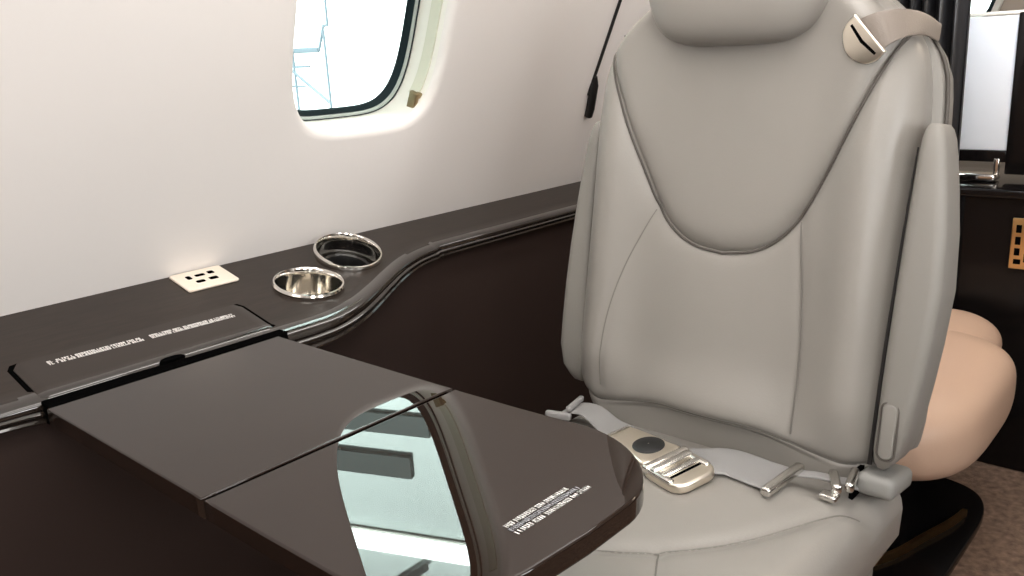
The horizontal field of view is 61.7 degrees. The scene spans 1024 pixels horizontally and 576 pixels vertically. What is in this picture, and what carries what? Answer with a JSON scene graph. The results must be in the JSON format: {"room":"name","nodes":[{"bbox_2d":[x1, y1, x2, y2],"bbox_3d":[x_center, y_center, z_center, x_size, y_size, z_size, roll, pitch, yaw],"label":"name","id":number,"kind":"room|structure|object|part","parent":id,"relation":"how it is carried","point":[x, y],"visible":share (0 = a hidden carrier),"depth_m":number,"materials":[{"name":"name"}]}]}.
{"room":"aircraft cabin","nodes":[
{"label":"aircraft cabin","id":0,"kind":"room"},
{"bbox_2d":[0,0,650,315],"bbox_3d":[-0.438,-0.439,1.530,0.416,0.893,5.000,10,20,41],"label":"wall","id":1,"kind":"structure","parent":0,"point":[142,141],"depth_m":1.58,"materials":[{"name":"white plastic"}]},
{"bbox_2d":[0,181,580,434],"bbox_3d":[-0.519,0.021,1.684,0.438,0.164,4.900,10,20,41],"label":"ledge","id":2,"kind":"object","parent":1,"relation":"attached to","point":[316,294],"visible":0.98,"depth_m":1.57,"materials":[{"name":"brown wood"}]},
{"bbox_3d":[-0.594,0.100,1.415,0.117,0.039,0.391,10,20,41],"label":"pocket lid","id":3,"kind":"part","parent":2,"relation":"part of","materials":[{"name":"black paint"}]},
{"bbox_2d":[169,265,238,292],"bbox_3d":[-0.599,-0.019,1.669,0.079,0.022,0.107,10,20,41],"label":"outlet plate","id":4,"kind":"object","parent":2,"relation":"attached to","point":[218,277],"depth_m":1.66,"materials":[{"name":"beige plastic"}]},
{"bbox_2d":[47,336,643,575],"bbox_3d":[-0.226,0.206,1.099,0.809,0.052,0.394,10,20,41],"label":"folding table","id":5,"kind":"object","parent":2,"relation":"attached to","point":[321,462],"visible":1,"depth_m":1.00,"materials":[{"name":"black paint"}]},
{"bbox_2d":[0,220,592,575],"bbox_3d":[-0.421,0.370,1.707,0.155,0.695,4.903,9,20,38],"label":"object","id":6,"kind":"structure","parent":1,"relation":"attached to","point":[485,321],"depth_m":1.78,"materials":[{"name":"black wood"}]},
{"bbox_2d":[297,0,447,128],"bbox_3d":[-0.309,-0.600,1.715,0.335,0.552,0.420,10,20,41],"label":"window","id":7,"kind":"structure","parent":1,"relation":"in","point":[413,69],"depth_m":1.92,"materials":[{"name":"white plastic"}]},
{"bbox_2d":[584,0,621,117],"bbox_3d":[0.254,-0.664,2.286,0.040,0.421,0.207,-14,19,-35],"label":"trim","id":8,"kind":"structure","parent":1,"relation":"attached to","point":[593,89],"depth_m":2.34,"materials":[{"name":"black plastic"}]},
{"bbox_2d":[945,461,1023,575],"bbox_3d":[0.302,0.816,1.247,2.450,0.001,5.000,10,20,41],"label":"floor","id":9,"kind":"structure","parent":0,"point":[997,548],"depth_m":2.02,"materials":[{"name":"brown carpet"}]},
{"bbox_2d":[558,0,959,575],"bbox_3d":[0.227,0.047,1.302,0.696,1.461,0.933,10,20,41],"label":"seat","id":10,"kind":"object","parent":9,"relation":"on","point":[764,250],"visible":0.77,"depth_m":1.31,"materials":[{"name":"grey leather"}]},
{"bbox_3d":[0.152,-0.069,1.679,0.062,0.505,0.151,10,20,41],"label":"armrest","id":11,"kind":"part","parent":10,"relation":"part of","materials":[{"name":"grey leather"}]},
{"bbox_2d":[545,396,859,502],"bbox_3d":[0.254,0.267,1.386,0.558,0.050,0.205,10,20,41],"label":"belt","id":12,"kind":"object","parent":10,"relation":"on","point":[676,469],"visible":0.94,"depth_m":1.32,"materials":[{"name":"grey fabric"}]},
{"bbox_3d":[0.253,0.274,1.315,0.088,0.023,0.065,-12,17,-29],"label":"tongue frame","id":13,"kind":"part","parent":12,"relation":"part of","materials":[{"name":"silver metal"}]},
{"bbox_2d":[558,415,902,575],"bbox_3d":[0.163,0.383,1.299,0.600,0.161,0.690,10,20,41],"label":"seat cushion","id":14,"kind":"object","parent":10,"relation":"on","point":[723,526],"depth_m":1.21,"materials":[{"name":"grey leather"}]},
{"bbox_2d":[843,9,941,63],"bbox_3d":[0.555,-0.359,1.216,0.153,0.073,0.061,-5,15,-7],"label":"belt","id":15,"kind":"object","parent":10,"relation":"on","point":[865,39],"visible":1,"depth_m":1.20,"materials":[{"name":"beige fabric webbing"},{"name":"beige plastic"},{"name":"black plastic"}]},
{"bbox_3d":[0.590,0.021,1.231,0.069,0.505,0.151,10,20,41],"label":"armrest","id":16,"kind":"part","parent":10,"relation":"part of","materials":[{"name":"grey leather"}]},
{"bbox_2d":[872,309,1015,575],"bbox_3d":[0.807,0.090,1.946,0.595,0.980,0.780,10,20,41],"label":"seat","id":17,"kind":"object","parent":9,"relation":"on","point":[972,397],"visible":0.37,"depth_m":1.82,"materials":[{"name":"beige leather"}]},
{"bbox_3d":[0.908,0.567,1.925,0.391,0.020,0.025,-12,17,-29],"label":"trim","id":18,"kind":"part","parent":17,"relation":"part of","materials":[{"name":"gold metal"}]},
{"bbox_3d":[0.798,0.552,2.075,0.540,0.022,0.650,10,20,41],"label":"plate","id":19,"kind":"part","parent":17,"relation":"part of","materials":[{"name":"black"}]},
{"bbox_2d":[895,330,1015,480],"bbox_3d":[0.769,0.216,1.910,0.570,0.208,0.600,10,20,41],"label":"seat cushion","id":20,"kind":"object","parent":17,"relation":"on","point":[972,397],"depth_m":1.65,"materials":[{"name":"beige leather"}]},
{"bbox_2d":[952,161,1023,471],"bbox_3d":[1.234,0.030,2.526,1.140,0.746,0.520,10,20,41],"label":"base cabinet","id":21,"kind":"object","parent":9,"relation":"on","point":[990,269],"visible":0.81,"depth_m":2.19,"materials":[{"name":"black wood"}]},
{"bbox_2d":[959,161,1023,199],"bbox_3d":[1.214,-0.319,2.431,1.140,0.022,0.520,10,20,41],"label":"countertop","id":22,"kind":"structure","parent":21,"relation":"on","point":[1008,186],"depth_m":2.18,"materials":[{"name":"black"}]},
{"bbox_2d":[959,10,1023,181],"bbox_3d":[1.238,-0.484,2.177,0.196,0.421,0.065,10,20,41],"label":"mirror","id":23,"kind":"object","parent":22,"relation":"on","point":[992,129],"visible":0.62,"depth_m":2.19,"materials":[{"name":"white"}]},
{"bbox_3d":[1.233,-0.348,2.250,0.120,0.030,0.022,10,20,41],"label":"rail","id":24,"kind":"part","parent":23,"relation":"part of","materials":[{"name":"black"}]},
{"bbox_3d":[1.227,-0.688,2.145,0.165,0.010,0.016,10,20,41],"label":"rail","id":25,"kind":"part","parent":23,"relation":"part of","materials":[{"name":"white plastic"}]},
{"bbox_3d":[1.296,-0.485,2.147,0.072,0.400,0.030,10,20,41],"label":"frame post","id":26,"kind":"part","parent":23,"relation":"part of","materials":[{"name":"black"}]},
{"bbox_3d":[1.281,-0.106,2.104,0.100,0.128,0.010,10,20,41],"label":"vent plate","id":27,"kind":"part","parent":21,"relation":"part of","materials":[{"name":"gold metal"}]},
{"bbox_2d":[999,0,1023,15],"bbox_3d":[1.894,-0.630,2.807,2.500,1.800,0.001,10,20,41],"label":"wall","id":28,"kind":"structure","parent":0,"point":[1008,5],"depth_m":2.89,"materials":[{"name":"beige"}]},
{"bbox_2d":[984,0,1003,16],"bbox_3d":[1.558,-1.101,2.967,0.454,0.479,0.030,10,20,41],"label":"window","id":29,"kind":"structure","parent":28,"relation":"in","point":[995,5],"depth_m":2.92,"materials":[{"name":"white plastic"}]},
{"bbox_3d":[1.553,-1.100,2.962,0.454,0.479,0.015,10,20,41],"label":"frame","id":30,"kind":"part","parent":29,"relation":"part of","materials":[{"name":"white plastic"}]},
{"label":"outside","id":31,"kind":"structure","parent":0,"visible":0},
{"bbox_2d":[292,0,991,109],"bbox_3d":[-3.059,-8.403,9.735,19.000,16.600,0.001,2,16,20],"label":"sky","id":32,"kind":"structure","parent":31,"point":[362,37],"depth_m":10.95,"materials":[{"name":"white"}]},
{"bbox_3d":[0.415,-0.665,0.662,1.924,0.450,5.000,10,20,41],"label":"ceiling","id":33,"kind":"structure","parent":0,"visible":0},
{"bbox_2d":[897,0,971,153],"bbox_3d":[1.035,-0.437,2.156,0.186,1.400,0.056,10,20,41],"label":"curtain","id":34,"kind":"object","parent":33,"relation":"hanging from","point":[954,15],"visible":0.09,"depth_m":2.07,"materials":[{"name":"grey fabric"}]},
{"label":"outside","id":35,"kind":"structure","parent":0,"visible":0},
{"bbox_2d":[292,0,332,109],"bbox_3d":[-2.861,-3.449,9.453,1.826,3.220,0.057,2,16,20],"label":"scaffold","id":36,"kind":"object","parent":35,"point":[322,33],"visible":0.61,"depth_m":9.49,"materials":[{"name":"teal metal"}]},
{"bbox_3d":[-2.488,-3.432,9.319,0.031,3.220,0.031,10,20,41],"label":"post","id":37,"kind":"part","parent":36,"relation":"part of","materials":[{"name":"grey metal"}]},
{"bbox_3d":[-2.943,-2.496,9.762,1.480,0.037,0.027,2,16,20],"label":"rail","id":38,"kind":"part","parent":36,"relation":"part of","materials":[{"name":"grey metal"}]},
{"bbox_3d":[-2.887,-2.666,9.691,1.621,0.088,0.057,2,16,20],"label":"rail","id":39,"kind":"part","parent":36,"relation":"part of","materials":[{"name":"grey metal"}]},
{"bbox_3d":[-2.053,-3.904,9.020,0.052,2.200,0.029,2,16,20],"label":"post","id":40,"kind":"part","parent":36,"relation":"part of","materials":[{"name":"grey metal"}]},
{"bbox_3d":[-2.034,-2.336,9.472,0.031,0.980,0.031,10,20,41],"label":"post","id":41,"kind":"part","parent":36,"relation":"part of","materials":[{"name":"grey metal"}]}
]}

